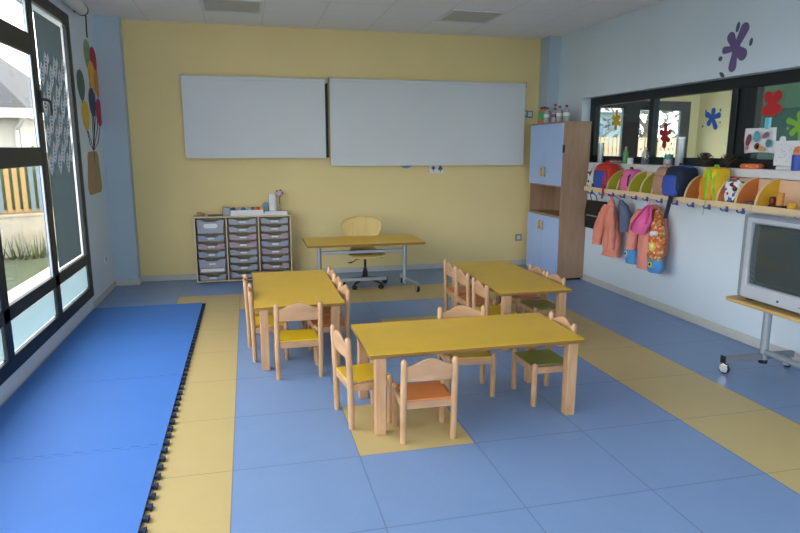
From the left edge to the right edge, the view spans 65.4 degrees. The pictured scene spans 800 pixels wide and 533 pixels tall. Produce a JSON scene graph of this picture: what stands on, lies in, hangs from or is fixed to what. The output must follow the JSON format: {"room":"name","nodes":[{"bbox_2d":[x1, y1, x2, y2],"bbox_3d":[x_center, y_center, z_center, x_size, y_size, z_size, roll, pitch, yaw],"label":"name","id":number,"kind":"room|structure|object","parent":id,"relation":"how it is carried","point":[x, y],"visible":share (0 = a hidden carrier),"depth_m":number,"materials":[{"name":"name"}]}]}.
{"room":"kindergarten classroom","nodes":[
{"label":"kindergarten classroom","id":0,"kind":"room"},
{"bbox_2d":[0,0,114,405],"bbox_3d":[-2.584,-0.414,2.687,0.300,3.305,10.900,-2,11,-13],"label":"wall","id":1,"kind":"structure","parent":0,"point":[97,208],"depth_m":6.90,"materials":[{"name":"paint"}]},
{"bbox_2d":[0,0,93,385],"bbox_3d":[-2.349,-0.332,2.470,0.106,2.945,8.745,-2,11,-13],"label":"window","id":2,"kind":"structure","parent":1,"relation":"in","point":[13,332],"depth_m":5.55,"materials":[{"name":"grey metal"}]},
{"bbox_2d":[40,51,72,175],"bbox_3d":[-3.252,-1.436,5.925,0.002,1.113,0.868,-2,11,-13],"label":"sticker","id":3,"kind":"object","parent":2,"relation":"attached to","point":[44,67],"visible":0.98,"depth_m":5.89,"materials":[{"name":"paper"}]},
{"bbox_2d":[62,0,88,37],"bbox_3d":[-3.006,-2.335,5.060,0.144,0.334,3.528,-2,11,-13],"label":"roller blind","id":4,"kind":"object","parent":2,"relation":"attached to","point":[81,9],"visible":1,"depth_m":6.42,"materials":[{"name":"white paint"}]},
{"bbox_2d":[40,14,83,295],"bbox_3d":[-3.567,-1.117,6.598,0.265,2.945,0.004,-2,11,-13],"label":"trim","id":5,"kind":"structure","parent":1,"relation":"attached to","point":[46,16],"depth_m":6.58,"materials":[{"name":"white paint"}]},
{"bbox_2d":[77,39,101,194],"bbox_3d":[-3.564,-1.727,7.213,0.008,1.735,1.130,-2,11,-13],"label":"decal","id":6,"kind":"object","parent":1,"relation":"attached to","point":[94,175],"visible":0.99,"depth_m":7.20,"materials":[{"name":"paper"}]},
{"bbox_2d":[93,276,141,307],"bbox_3d":[-3.416,0.297,7.598,0.302,0.075,1.361,-2,11,-13],"label":"baseboard","id":7,"kind":"structure","parent":1,"relation":"attached to","point":[115,283],"depth_m":8.01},
{"bbox_2d":[92,15,140,279],"bbox_3d":[-3.562,-1.398,7.868,0.288,3.305,0.190,-2,11,-13],"label":"wall","id":8,"kind":"structure","parent":0,"point":[108,39],"depth_m":7.77,"materials":[{"name":"paint"}]},
{"bbox_2d":[121,20,540,275],"bbox_3d":[-0.824,-1.555,8.718,6.616,3.305,0.200,-2,11,-13],"label":"wall","id":9,"kind":"structure","parent":0,"point":[462,213],"depth_m":8.51,"materials":[{"name":"paint"}]},
{"bbox_2d":[180,74,325,157],"bbox_3d":[-1.898,-1.962,8.213,1.832,1.050,0.110,-2,11,-13],"label":"whiteboard","id":10,"kind":"object","parent":9,"relation":"attached to","point":[224,116],"visible":1,"depth_m":8.17,"materials":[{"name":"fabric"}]},
{"bbox_2d":[325,83,328,157],"bbox_3d":[-1.764,-1.951,8.289,1.615,0.990,0.030,-2,11,-13],"label":"chalkboard","id":11,"kind":"object","parent":9,"relation":"attached to","point":[326,84],"visible":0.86,"depth_m":8.45,"materials":[{"name":"black plastic"}]},
{"bbox_2d":[142,260,525,281],"bbox_3d":[-0.699,0.047,8.942,5.623,0.075,0.014,-2,11,-13],"label":"baseboard","id":12,"kind":"structure","parent":9,"relation":"attached to","point":[516,262],"depth_m":8.96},
{"bbox_2d":[328,77,526,165],"bbox_3d":[0.426,-2.018,8.777,2.849,1.173,0.110,-2,11,-13],"label":"whiteboard","id":13,"kind":"object","parent":9,"relation":"attached to","point":[374,122],"visible":1,"depth_m":8.72,"materials":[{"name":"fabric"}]},
{"bbox_2d":[430,166,443,172],"bbox_3d":[0.531,-1.415,8.970,0.205,0.140,0.008,-2,11,-13],"label":"wall socket","id":14,"kind":"object","parent":9,"relation":"attached to","point":[433,169],"visible":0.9,"depth_m":8.97,"materials":[{"name":"plastic"}]},
{"bbox_2d":[515,234,521,240],"bbox_3d":[1.801,-0.443,9.464,0.100,0.100,0.018,-2,11,-13],"label":"wall socket","id":15,"kind":"object","parent":9,"relation":"attached to","point":[518,237],"visible":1,"depth_m":9.46,"materials":[{"name":"white paint"}]},
{"bbox_2d":[526,111,532,117],"bbox_3d":[1.906,-2.235,9.150,0.100,0.100,0.018,-2,11,-13],"label":"wall socket","id":16,"kind":"object","parent":9,"relation":"attached to","point":[529,113],"visible":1,"depth_m":9.14,"materials":[{"name":"white paint"}]},
{"bbox_2d":[80,0,661,38],"bbox_3d":[2.156,-2.385,3.850,10.220,0.150,12.000,-2,11,-13],"label":"ceiling","id":17,"kind":"structure","parent":0,"point":[529,19],"depth_m":7.35,"materials":[{"name":"paint"}]},
{"bbox_2d":[200,0,262,13],"bbox_3d":[-1.863,-2.889,6.909,0.650,0.012,0.650,-2,11,-13],"label":"recessed light","id":18,"kind":"object","parent":17,"relation":"in","point":[229,6],"visible":1,"depth_m":6.93,"materials":[{"name":"white paint"}]},
{"bbox_2d":[436,9,505,23],"bbox_3d":[0.842,-2.988,7.454,0.650,0.012,0.650,-2,11,-13],"label":"recessed light","id":19,"kind":"object","parent":17,"relation":"in","point":[455,15],"visible":1,"depth_m":7.44,"materials":[{"name":"white paint"}]},
{"bbox_2d":[441,11,500,22],"bbox_3d":[0.842,-2.991,7.454,0.590,0.004,0.590,-2,11,-13],"label":"diffuser","id":20,"kind":"object","parent":19,"relation":"attached to","point":[452,16],"depth_m":7.44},
{"bbox_2d":[0,265,799,532],"bbox_3d":[2.151,0.995,4.491,10.220,0.120,12.000,-2,11,-13],"label":"floor","id":21,"kind":"structure","parent":0,"point":[657,439],"depth_m":3.81,"materials":[{"name":"tile"}]},
{"bbox_2d":[0,303,205,532],"bbox_3d":[-2.221,0.877,4.693,1.167,0.021,4.780,-2,11,-13],"label":"play mat","id":22,"kind":"object","parent":21,"relation":"on","point":[97,491],"depth_m":3.98,"materials":[{"name":"rubber"}]},
{"bbox_2d":[193,213,292,282],"bbox_3d":[-2.088,-0.254,8.353,1.252,0.880,0.333,-2,11,-13],"label":"storage cabinet","id":23,"kind":"object","parent":21,"relation":"on","point":[227,248],"visible":0.87,"depth_m":8.28,"materials":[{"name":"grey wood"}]},
{"bbox_2d":[223,207,229,215],"bbox_3d":[-2.282,-0.728,8.196,0.090,0.110,0.130,-2,11,-13],"label":"storage box","id":24,"kind":"object","parent":23,"relation":"on","point":[226,210],"visible":0.99,"depth_m":8.13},
{"bbox_2d":[230,210,262,215],"bbox_3d":[-2.031,-0.720,8.265,0.420,0.070,0.160,-2,11,-13],"label":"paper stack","id":25,"kind":"object","parent":23,"relation":"on","point":[233,212],"visible":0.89,"depth_m":8.19,"materials":[{"name":"paper"}]},
{"bbox_2d":[262,202,268,213],"bbox_3d":[-1.809,-0.787,8.370,0.097,0.163,0.080,-2,11,-13],"label":"wrap","id":26,"kind":"object","parent":23,"relation":"on","point":[265,205],"visible":0.67,"depth_m":8.34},
{"bbox_2d":[268,194,276,210],"bbox_3d":[-1.705,-0.838,8.344,0.107,0.272,0.107,-2,11,-13],"label":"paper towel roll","id":27,"kind":"object","parent":23,"relation":"on","point":[272,197],"visible":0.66,"depth_m":8.30,"materials":[{"name":"paper"}]},
{"bbox_2d":[275,189,282,210],"bbox_3d":[-1.623,-0.873,8.379,0.104,0.329,0.089,-2,11,-13],"label":"flower","id":28,"kind":"object","parent":23,"relation":"on","point":[279,193],"visible":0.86,"depth_m":8.33,"materials":[{"name":"pink plastic"}]},
{"bbox_2d":[243,274,280,346],"bbox_3d":[-1.266,0.386,5.720,0.321,0.607,0.371,-2,11,-13],"label":"child chair","id":29,"kind":"object","parent":21,"relation":"on","point":[245,278],"visible":0.46,"depth_m":5.54,"materials":[{"name":"brown wood"}]},
{"bbox_2d":[247,283,288,362],"bbox_3d":[-1.126,0.462,5.321,0.321,0.607,0.371,-2,11,-13],"label":"child chair","id":30,"kind":"object","parent":21,"relation":"on","point":[254,320],"visible":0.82,"depth_m":5.16,"materials":[{"name":"brown wood"}]},
{"bbox_2d":[252,270,344,370],"bbox_3d":[-0.959,0.436,5.665,0.716,0.530,1.428,-2,11,-13],"label":"table","id":31,"kind":"object","parent":21,"relation":"on","point":[284,289],"visible":0.84,"depth_m":5.29,"materials":[{"name":"yellow laminate"}]},
{"bbox_2d":[273,301,323,379],"bbox_3d":[-0.802,0.543,4.894,0.371,0.607,0.321,-2,11,-13],"label":"child chair","id":32,"kind":"object","parent":21,"relation":"on","point":[296,311],"visible":1,"depth_m":4.76,"materials":[{"name":"brown wood"}]},
{"bbox_2d":[300,266,333,328],"bbox_3d":[-0.796,0.330,6.020,0.321,0.607,0.371,-2,11,-13],"label":"child chair","id":33,"kind":"object","parent":21,"relation":"on","point":[330,272],"visible":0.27,"depth_m":6.13,"materials":[{"name":"brown wood"}]},
{"bbox_2d":[304,273,339,348],"bbox_3d":[-0.704,0.396,5.673,0.321,0.607,0.371,-2,11,-13],"label":"child chair","id":34,"kind":"object","parent":21,"relation":"on","point":[326,310],"visible":0.23,"depth_m":5.72,"materials":[{"name":"brown wood"}]},
{"bbox_2d":[308,281,350,361],"bbox_3d":[-0.608,0.461,5.332,0.321,0.607,0.371,-3,11,-15],"label":"child chair","id":35,"kind":"object","parent":21,"relation":"on","point":[344,292],"visible":0.62,"depth_m":5.21,"materials":[{"name":"brown wood"}]},
{"bbox_2d":[330,324,392,429],"bbox_3d":[-0.255,0.696,4.092,0.321,0.607,0.371,-4,12,-21],"label":"child chair","id":36,"kind":"object","parent":21,"relation":"on","point":[349,374],"visible":0.88,"depth_m":4.00,"materials":[{"name":"brown wood"}]},
{"bbox_2d":[302,234,424,291],"bbox_3d":[-0.462,-0.015,7.855,1.444,0.642,0.762,-2,11,-13],"label":"desk","id":37,"kind":"object","parent":21,"relation":"on","point":[377,240],"visible":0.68,"depth_m":7.75,"materials":[{"name":"yellow laminate"}]},
{"bbox_2d":[342,216,386,289],"bbox_3d":[-0.455,-0.190,8.035,0.629,0.877,0.601,-2,11,-13],"label":"swivel chair","id":38,"kind":"object","parent":21,"relation":"on","point":[355,225],"visible":0.77,"depth_m":8.15,"materials":[{"name":"beige wood"}]},
{"bbox_2d":[391,356,458,443],"bbox_3d":[0.149,0.777,3.857,0.356,0.537,0.304,-2,11,-12],"label":"child chair","id":39,"kind":"object","parent":21,"relation":"on","point":[432,393],"visible":1,"depth_m":3.74,"materials":[{"name":"brown wood"}]},
{"bbox_2d":[443,260,477,311],"bbox_3d":[0.649,0.248,6.466,0.321,0.607,0.371,-2,11,-13],"label":"child chair","id":40,"kind":"object","parent":21,"relation":"on","point":[449,270],"visible":0.5,"depth_m":6.50,"materials":[{"name":"brown wood"}]},
{"bbox_2d":[437,305,495,396],"bbox_3d":[0.480,0.613,4.535,0.371,0.607,0.321,-2,11,-9],"label":"child chair","id":41,"kind":"object","parent":21,"relation":"on","point":[482,358],"visible":0.59,"depth_m":4.46,"materials":[{"name":"brown wood"}]},
{"bbox_2d":[351,313,584,435],"bbox_3d":[0.432,0.701,4.277,1.438,0.530,0.692,-2,11,-13],"label":"table","id":42,"kind":"object","parent":21,"relation":"on","point":[378,342],"visible":0.96,"depth_m":4.12,"materials":[{"name":"yellow laminate"}]},
{"bbox_2d":[455,266,496,307],"bbox_3d":[0.735,0.316,6.107,0.321,0.607,0.371,-2,11,-13],"label":"child chair","id":43,"kind":"object","parent":21,"relation":"on","point":[460,277],"visible":0.66,"depth_m":6.01,"materials":[{"name":"brown wood"}]},
{"bbox_2d":[472,277,516,315],"bbox_3d":[0.862,0.403,5.731,0.321,0.577,0.371,-2,11,-13],"label":"child chair","id":44,"kind":"object","parent":21,"relation":"on","point":[478,288],"visible":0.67,"depth_m":5.65,"materials":[{"name":"brown wood"}]},
{"bbox_2d":[451,261,571,350],"bbox_3d":[1.018,0.343,6.172,0.675,0.530,1.470,-2,11,-13],"label":"table","id":45,"kind":"object","parent":21,"relation":"on","point":[506,279],"visible":0.66,"depth_m":5.82,"materials":[{"name":"yellow laminate"}]},
{"bbox_2d":[511,264,545,312],"bbox_3d":[1.254,0.291,6.325,0.321,0.577,0.371,-2,11,-13],"label":"child chair","id":46,"kind":"object","parent":21,"relation":"on","point":[537,270],"visible":0.44,"depth_m":6.22,"materials":[{"name":"brown wood"}]},
{"bbox_2d":[517,271,565,316],"bbox_3d":[1.346,0.361,5.953,0.321,0.577,0.371,-2,11,-13],"label":"child chair","id":47,"kind":"object","parent":21,"relation":"on","point":[545,305],"visible":0.61,"depth_m":5.94,"materials":[{"name":"brown wood"}]},
{"bbox_2d":[511,311,576,406],"bbox_3d":[1.019,0.647,4.444,0.321,0.577,0.371,-2,11,-13],"label":"child chair","id":48,"kind":"object","parent":21,"relation":"on","point":[530,360],"visible":0.77,"depth_m":4.41,"materials":[{"name":"brown wood"}]},
{"bbox_2d":[526,121,591,279],"bbox_3d":[2.161,-0.928,8.675,0.444,2.100,0.950,-2,11,-13],"label":"tall cabinet","id":49,"kind":"object","parent":21,"relation":"on","point":[559,151],"visible":0.91,"depth_m":8.35,"materials":[{"name":"brown wood"}]},
{"bbox_2d":[538,107,542,122],"bbox_3d":[2.005,-2.135,8.794,0.110,0.225,0.108,-2,11,-13],"label":"paint bottle","id":50,"kind":"object","parent":49,"relation":"on","point":[541,108],"visible":0.48,"depth_m":8.76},
{"bbox_2d":[541,107,545,122],"bbox_3d":[2.028,-2.117,8.704,0.110,0.225,0.108,-2,11,-13],"label":"paint bottle","id":51,"kind":"object","parent":49,"relation":"on","point":[544,108],"visible":0.5,"depth_m":8.67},
{"bbox_2d":[544,107,549,122],"bbox_3d":[2.028,-2.086,8.579,0.087,0.210,0.086,-2,11,-13],"label":"bottle","id":52,"kind":"object","parent":49,"relation":"on","point":[547,112],"visible":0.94,"depth_m":8.55,"materials":[{"name":"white plastic"}]},
{"bbox_2d":[551,108,556,121],"bbox_3d":[2.085,-2.040,8.392,0.087,0.190,0.086,-2,11,-13],"label":"bottle","id":53,"kind":"object","parent":49,"relation":"on","point":[553,115],"visible":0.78,"depth_m":8.36,"materials":[{"name":"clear plastic"}]},
{"bbox_2d":[556,106,562,121],"bbox_3d":[2.123,-2.029,8.278,0.087,0.210,0.086,-2,11,-13],"label":"bottle","id":54,"kind":"object","parent":49,"relation":"on","point":[559,115],"visible":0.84,"depth_m":8.25,"materials":[{"name":"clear plastic"}]},
{"bbox_2d":[563,105,569,120],"bbox_3d":[2.188,-2.013,8.182,0.087,0.215,0.086,-2,11,-13],"label":"bottle","id":55,"kind":"object","parent":49,"relation":"on","point":[566,113],"visible":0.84,"depth_m":8.15,"materials":[{"name":"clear plastic"}]},
{"bbox_2d":[719,295,799,373],"bbox_3d":[3.015,0.646,4.442,0.732,0.625,1.325,-2,11,-13],"label":"trolley","id":56,"kind":"object","parent":21,"relation":"on","point":[764,354],"visible":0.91,"depth_m":4.92,"materials":[{"name":"brown wood"}]},
{"bbox_2d":[737,213,799,313],"bbox_3d":[3.000,-0.008,4.442,0.547,0.660,0.970,-2,11,-13],"label":"television","id":57,"kind":"object","parent":56,"relation":"on","point":[769,272],"visible":1,"depth_m":4.53,"materials":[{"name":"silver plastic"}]},
{"bbox_2d":[538,36,560,121],"bbox_3d":[2.150,-1.639,9.186,0.171,3.305,0.280,-2,11,-13],"label":"wall","id":58,"kind":"structure","parent":0,"point":[550,45],"depth_m":8.87,"materials":[{"name":"paint"}]},
{"bbox_2d":[647,94,699,157],"bbox_3d":[3.663,-1.803,10.068,2.754,3.305,0.150,-2,11,-13],"label":"wall","id":59,"kind":"structure","parent":0,"point":[694,99],"depth_m":10.15,"materials":[{"name":"paint"}]},
{"bbox_2d":[601,103,630,155],"bbox_3d":[3.017,-1.365,9.913,1.260,2.500,0.060,-2,11,-13],"label":"door","id":60,"kind":"structure","parent":59,"relation":"in","point":[625,115],"depth_m":9.85,"materials":[{"name":"black metal"}]},
{"bbox_2d":[628,101,649,155],"bbox_3d":[3.862,-1.402,10.115,0.480,2.500,0.060,-2,11,-13],"label":"door","id":61,"kind":"structure","parent":59,"relation":"in","point":[635,108],"depth_m":9.89,"materials":[{"name":"black metal"}]},
{"bbox_2d":[656,101,690,157],"bbox_3d":[4.397,-1.425,10.243,0.620,2.500,0.060,-2,11,-13],"label":"door","id":62,"kind":"structure","parent":59,"relation":"in","point":[684,108],"depth_m":10.06,"materials":[{"name":"black metal"}]},
{"bbox_2d":[558,0,799,353],"bbox_3d":[3.593,-0.684,4.162,0.220,3.305,10.900,-2,11,-13],"label":"wall","id":63,"kind":"structure","parent":0,"point":[664,43],"depth_m":6.38,"materials":[{"name":"paint"}]},
{"bbox_2d":[584,170,624,196],"bbox_3d":[2.529,-1.008,7.467,0.285,0.307,0.870,-2,11,-13],"label":"coat rack","id":64,"kind":"object","parent":63,"relation":"attached to","point":[613,187],"visible":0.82,"depth_m":7.40,"materials":[{"name":"wood"}]},
{"bbox_2d":[587,164,597,186],"bbox_3d":[2.430,-1.129,7.758,0.140,0.294,0.135,-2,11,-13],"label":"paper bag","id":65,"kind":"object","parent":64,"relation":"on","point":[590,170],"visible":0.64,"depth_m":7.73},
{"bbox_2d":[584,193,606,228],"bbox_3d":[2.439,-0.696,7.758,0.111,0.455,0.415,-2,11,-13],"label":"tote bag","id":66,"kind":"object","parent":64,"relation":"hanging from","point":[593,207],"visible":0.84,"depth_m":7.79,"materials":[{"name":"black fabric"}]},
{"bbox_2d":[592,194,620,257],"bbox_3d":[2.502,-0.509,7.496,0.207,0.745,0.454,-2,11,-13],"label":"jacket","id":67,"kind":"object","parent":64,"relation":"hanging from","point":[606,226],"visible":0.99,"depth_m":7.38,"materials":[{"name":"fabric"}]},
{"bbox_2d":[593,161,619,198],"bbox_3d":[2.494,-1.054,7.538,0.239,0.446,0.303,-2,11,-13],"label":"backpack","id":68,"kind":"object","parent":64,"relation":"on","point":[603,172],"visible":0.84,"depth_m":7.42,"materials":[{"name":"red fabric"}]},
{"bbox_2d":[614,195,632,231],"bbox_3d":[2.594,-0.617,7.223,0.204,0.420,0.193,-2,11,-13],"label":"bag","id":69,"kind":"object","parent":64,"relation":"hanging from","point":[625,214],"visible":0.86,"depth_m":7.17,"materials":[{"name":"fabric"}]},
{"bbox_2d":[619,167,640,190],"bbox_3d":[2.631,-0.992,7.097,0.190,0.282,0.174,-2,11,-13],"label":"backpack","id":70,"kind":"object","parent":64,"relation":"on","point":[628,174],"visible":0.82,"depth_m":7.04,"materials":[{"name":"pink fabric"}]},
{"bbox_2d":[619,171,674,202],"bbox_3d":[2.731,-0.852,6.649,0.285,0.307,0.907,-2,11,-13],"label":"coat rack","id":71,"kind":"object","parent":63,"relation":"attached to","point":[640,185],"visible":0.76,"depth_m":6.78,"materials":[{"name":"wood"}]},
{"bbox_2d":[630,200,652,234],"bbox_3d":[2.599,-0.538,6.680,0.133,0.377,0.292,-4,12,-22],"label":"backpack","id":72,"kind":"object","parent":71,"relation":"hanging from","point":[641,223],"visible":1,"depth_m":6.62,"materials":[{"name":"pink fabric"}]},
{"bbox_2d":[624,204,668,273],"bbox_3d":[2.716,-0.325,6.797,0.258,0.705,0.656,-2,11,-13],"label":"coat","id":73,"kind":"object","parent":71,"relation":"hanging from","point":[647,251],"visible":0.88,"depth_m":6.63,"materials":[{"name":"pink fabric"}]},
{"bbox_2d":[652,164,670,194],"bbox_3d":[2.766,-0.897,6.452,0.225,0.329,0.200,-2,11,-13],"label":"backpack","id":74,"kind":"object","parent":71,"relation":"on","point":[658,177],"visible":0.51,"depth_m":6.42,"materials":[{"name":"brown fabric"}]},
{"bbox_2d":[661,163,697,218],"bbox_3d":[2.793,-0.754,6.229,0.271,0.553,0.252,-2,11,-13],"label":"backpack","id":75,"kind":"object","parent":71,"relation":"on","point":[676,179],"visible":0.93,"depth_m":6.11,"materials":[{"name":"blue fabric"}]},
{"bbox_2d":[583,274,799,361],"bbox_3d":[3.625,1.017,3.833,0.014,0.085,9.640,-2,11,-13],"label":"baseboard","id":76,"kind":"structure","parent":63,"relation":"attached to","point":[744,338],"depth_m":6.42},
{"bbox_2d":[588,162,799,180],"bbox_3d":[3.007,-0.975,6.340,0.142,0.085,4.440,-2,11,-13],"label":"windowsill","id":77,"kind":"structure","parent":63,"relation":"attached to","point":[772,174],"depth_m":5.61,"materials":[{"name":"white paint"}]},
{"bbox_2d":[597,143,603,162],"bbox_3d":[2.588,-1.467,8.028,0.078,0.250,0.077,-2,11,-13],"label":"tube","id":78,"kind":"object","parent":77,"relation":"on","point":[600,145],"visible":1,"depth_m":8.00,"materials":[{"name":"silver metal"}]},
{"bbox_2d":[622,147,628,163],"bbox_3d":[2.719,-1.341,7.503,0.064,0.200,0.063,-2,11,-13],"label":"bottle","id":79,"kind":"object","parent":77,"relation":"on","point":[625,153],"visible":0.97,"depth_m":7.48,"materials":[{"name":"green paint"}]},
{"bbox_2d":[627,158,633,163],"bbox_3d":[2.737,-1.255,7.398,0.072,0.070,0.071,-2,11,-13],"label":"paper cup","id":80,"kind":"object","parent":77,"relation":"on","point":[629,160],"visible":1,"depth_m":7.37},
{"bbox_2d":[663,154,673,164],"bbox_3d":[2.901,-1.154,6.730,0.100,0.120,0.100,-2,11,-13],"label":"jar","id":81,"kind":"object","parent":77,"relation":"on","point":[668,158],"visible":0.88,"depth_m":6.69,"materials":[{"name":"glass"}]},
{"bbox_2d":[675,137,685,165],"bbox_3d":[2.956,-1.216,6.575,0.088,0.300,0.087,-2,11,-13],"label":"tube","id":82,"kind":"object","parent":77,"relation":"on","point":[680,143],"visible":0.9,"depth_m":6.54,"materials":[{"name":"silver metal"}]},
{"bbox_2d":[696,152,713,166],"bbox_3d":[3.033,-1.064,6.193,0.169,0.143,0.169,-2,11,-13],"label":"pine cone","id":83,"kind":"object","parent":77,"relation":"on","point":[704,158],"visible":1,"depth_m":6.17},
{"bbox_2d":[719,153,737,167],"bbox_3d":[3.101,-1.000,5.877,0.160,0.135,0.160,-2,11,-13],"label":"pine cone","id":84,"kind":"object","parent":77,"relation":"on","point":[728,160],"visible":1,"depth_m":5.85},
{"bbox_2d":[740,164,763,168],"bbox_3d":[3.177,-0.905,5.620,0.188,0.045,0.191,-2,11,-13],"label":"tambourine","id":85,"kind":"object","parent":77,"relation":"on","point":[743,166],"visible":0.99,"depth_m":5.55,"materials":[{"name":"brown wood"}]},
{"bbox_2d":[773,141,799,169],"bbox_3d":[3.271,-0.935,5.242,0.070,0.245,0.305,-2,11,-13],"label":"board","id":86,"kind":"object","parent":77,"relation":"on","point":[784,150],"visible":0.83,"depth_m":5.28,"materials":[{"name":"paper"}]},
{"bbox_2d":[791,146,799,170],"bbox_3d":[3.268,-0.887,5.112,0.092,0.200,0.091,-2,11,-13],"label":"pencil cup","id":87,"kind":"object","parent":77,"relation":"on","point":[795,162],"visible":1,"depth_m":5.09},
{"bbox_2d":[589,68,799,168],"bbox_3d":[3.110,-1.432,6.278,0.080,0.835,4.440,-2,11,-13],"label":"window","id":88,"kind":"structure","parent":63,"relation":"in","point":[747,99],"depth_m":5.96,"materials":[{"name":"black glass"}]},
{"bbox_2d":[671,174,771,213],"bbox_3d":[2.954,-0.681,5.750,0.285,0.307,0.992,-2,11,-13],"label":"coat rack","id":89,"kind":"object","parent":63,"relation":"attached to","point":[749,190],"visible":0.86,"depth_m":5.59,"materials":[{"name":"wood"}]},
{"bbox_2d":[699,165,730,214],"bbox_3d":[2.912,-0.710,5.775,0.224,0.464,0.188,-2,11,-13],"label":"backpack","id":90,"kind":"object","parent":89,"relation":"on","point":[712,179],"visible":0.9,"depth_m":5.69,"materials":[{"name":"yellow fabric"}]},
{"bbox_2d":[724,176,744,202],"bbox_3d":[3.031,-0.684,5.579,0.176,0.250,0.183,-2,11,-13],"label":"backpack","id":91,"kind":"object","parent":89,"relation":"on","point":[731,187],"visible":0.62,"depth_m":5.55,"materials":[{"name":"fabric"}]},
{"bbox_2d":[744,201,754,204],"bbox_3d":[3.019,-0.543,5.356,0.084,0.040,0.118,-2,11,-13],"label":"hat","id":92,"kind":"object","parent":89,"relation":"on","point":[745,202],"visible":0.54,"depth_m":5.32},
{"bbox_2d":[718,22,752,77],"bbox_3d":[3.058,-1.982,5.683,0.003,0.471,0.405,-2,11,-13],"label":"paint splat","id":93,"kind":"object","parent":63,"relation":"attached to","point":[739,52],"visible":1,"depth_m":5.67,"materials":[{"name":"purple paint"}]},
{"bbox_2d":[744,118,776,152],"bbox_3d":[3.204,-1.161,5.533,0.046,0.310,0.357,-2,11,-13],"label":"drawing","id":94,"kind":"object","parent":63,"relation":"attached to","point":[755,139],"visible":1,"depth_m":5.52,"materials":[{"name":"paper"}]},
{"bbox_2d":[751,178,799,217],"bbox_3d":[3.186,-0.503,4.811,0.285,0.307,0.965,-2,11,-13],"label":"coat rack","id":95,"kind":"object","parent":63,"relation":"attached to","point":[791,189],"visible":0.85,"depth_m":5.19,"materials":[{"name":"wood"}]},
{"bbox_2d":[768,193,786,208],"bbox_3d":[3.088,-0.534,5.069,0.070,0.130,0.175,-2,11,-13],"label":"train","id":96,"kind":"object","parent":95,"relation":"on","point":[778,201],"visible":0.92,"depth_m":5.05,"materials":[{"name":"brown plastic"}]},
{"bbox_2d":[787,202,796,209],"bbox_3d":[3.111,-0.477,4.941,0.060,0.066,0.070,-2,11,-13],"label":"block","id":97,"kind":"object","parent":95,"relation":"on","point":[791,205],"visible":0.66,"depth_m":4.92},
{"bbox_2d":[695,90,731,157],"bbox_3d":[5.937,-1.083,6.289,0.150,3.305,8.400,-2,11,-13],"label":"wall","id":98,"kind":"structure","parent":0,"point":[709,140],"depth_m":9.84,"materials":[{"name":"paint"}]},
{"bbox_2d":[757,82,799,158],"bbox_3d":[5.449,-1.442,7.870,0.035,1.820,2.580,-2,11,-13],"label":"display board","id":99,"kind":"object","parent":98,"relation":"attached to","point":[790,100],"visible":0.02,"depth_m":8.50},
{"label":"outside","id":100,"kind":"structure","parent":0,"visible":0},
{"bbox_2d":[4,253,58,290],"bbox_3d":[-36.035,-1.304,17.034,57.980,0.200,130.000,-2,11,-13],"label":"lawn","id":101,"kind":"structure","parent":100,"point":[17,271],"depth_m":9.72,"materials":[{"name":"plant"}]},
{"bbox_2d":[0,57,47,152],"bbox_3d":[-14.396,-4.412,18.046,8.570,6.000,6.950,-2,11,-13],"label":"house","id":102,"kind":"structure","parent":101,"relation":"on","point":[17,127],"depth_m":16.16,"materials":[{"name":"tile"}]},
{"bbox_2d":[0,146,52,209],"bbox_3d":[-8.614,-0.743,9.835,9.030,2.329,1.285,-10,15,-43],"label":"hedge","id":103,"kind":"object","parent":101,"relation":"on","point":[33,167],"visible":0.06,"depth_m":10.93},
{"bbox_2d":[0,212,56,257],"bbox_3d":[-8.125,-0.290,9.431,8.234,0.730,0.222,-10,15,-43],"label":"wall","id":104,"kind":"structure","parent":101,"relation":"on","point":[29,225],"depth_m":10.79,"materials":[{"name":"concrete"}]},
{"bbox_2d":[0,157,53,214],"bbox_3d":[-8.112,-1.138,9.258,8.194,0.998,0.076,-10,15,-43],"label":"fence","id":105,"kind":"object","parent":104,"relation":"on","point":[26,209],"visible":0.2,"depth_m":10.72,"materials":[{"name":"wood"}]},
{"bbox_2d":[2,233,57,259],"bbox_3d":[-6.910,-0.283,10.087,4.551,0.478,0.617,-10,14,-42],"label":"weeds","id":106,"kind":"object","parent":101,"relation":"on","point":[43,253],"visible":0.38,"depth_m":10.58,"materials":[{"name":"plant"}]},
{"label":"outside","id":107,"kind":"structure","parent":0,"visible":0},
{"bbox_2d":[8,261,60,318],"bbox_3d":[-2.424,1.946,-0.439,1.040,0.029,23.600,-2,11,-13],"label":"path","id":108,"kind":"structure","parent":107,"point":[19,290],"depth_m":8.44,"materials":[{"name":"concrete"}]},
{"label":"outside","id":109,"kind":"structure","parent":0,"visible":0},
{"bbox_3d":[13.361,-5.336,38.739,35.600,0.200,50.400,-2,11,-13],"label":"yard","id":110,"kind":"structure","parent":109,"visible":0},
{"bbox_2d":[599,108,614,138],"bbox_3d":[6.142,-4.373,20.479,2.203,4.696,2.102,-2,11,-13],"label":"tree","id":111,"kind":"object","parent":110,"relation":"on","point":[607,109],"visible":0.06,"depth_m":20.63,"materials":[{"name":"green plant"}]},
{"bbox_2d":[599,108,640,155],"bbox_3d":[5.944,-4.372,24.729,4.800,3.500,4.600,-2,11,-13],"label":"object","id":112,"kind":"object","parent":110,"relation":"on","point":[605,113],"visible":0.11,"depth_m":22.86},
{"bbox_2d":[599,137,675,156],"bbox_3d":[5.187,-2.044,15.071,4.950,2.120,0.070,-2,11,-13],"label":"fence","id":113,"kind":"object","parent":110,"relation":"on","point":[661,151],"visible":0.13,"depth_m":15.03,"materials":[{"name":"wood"}]},
{"bbox_2d":[612,108,678,156],"bbox_3d":[7.321,-3.728,18.245,2.202,4.266,2.046,-2,11,-13],"label":"tree","id":114,"kind":"object","parent":110,"relation":"on","point":[644,125],"visible":0.12,"depth_m":18.14,"materials":[{"name":"green plant"}]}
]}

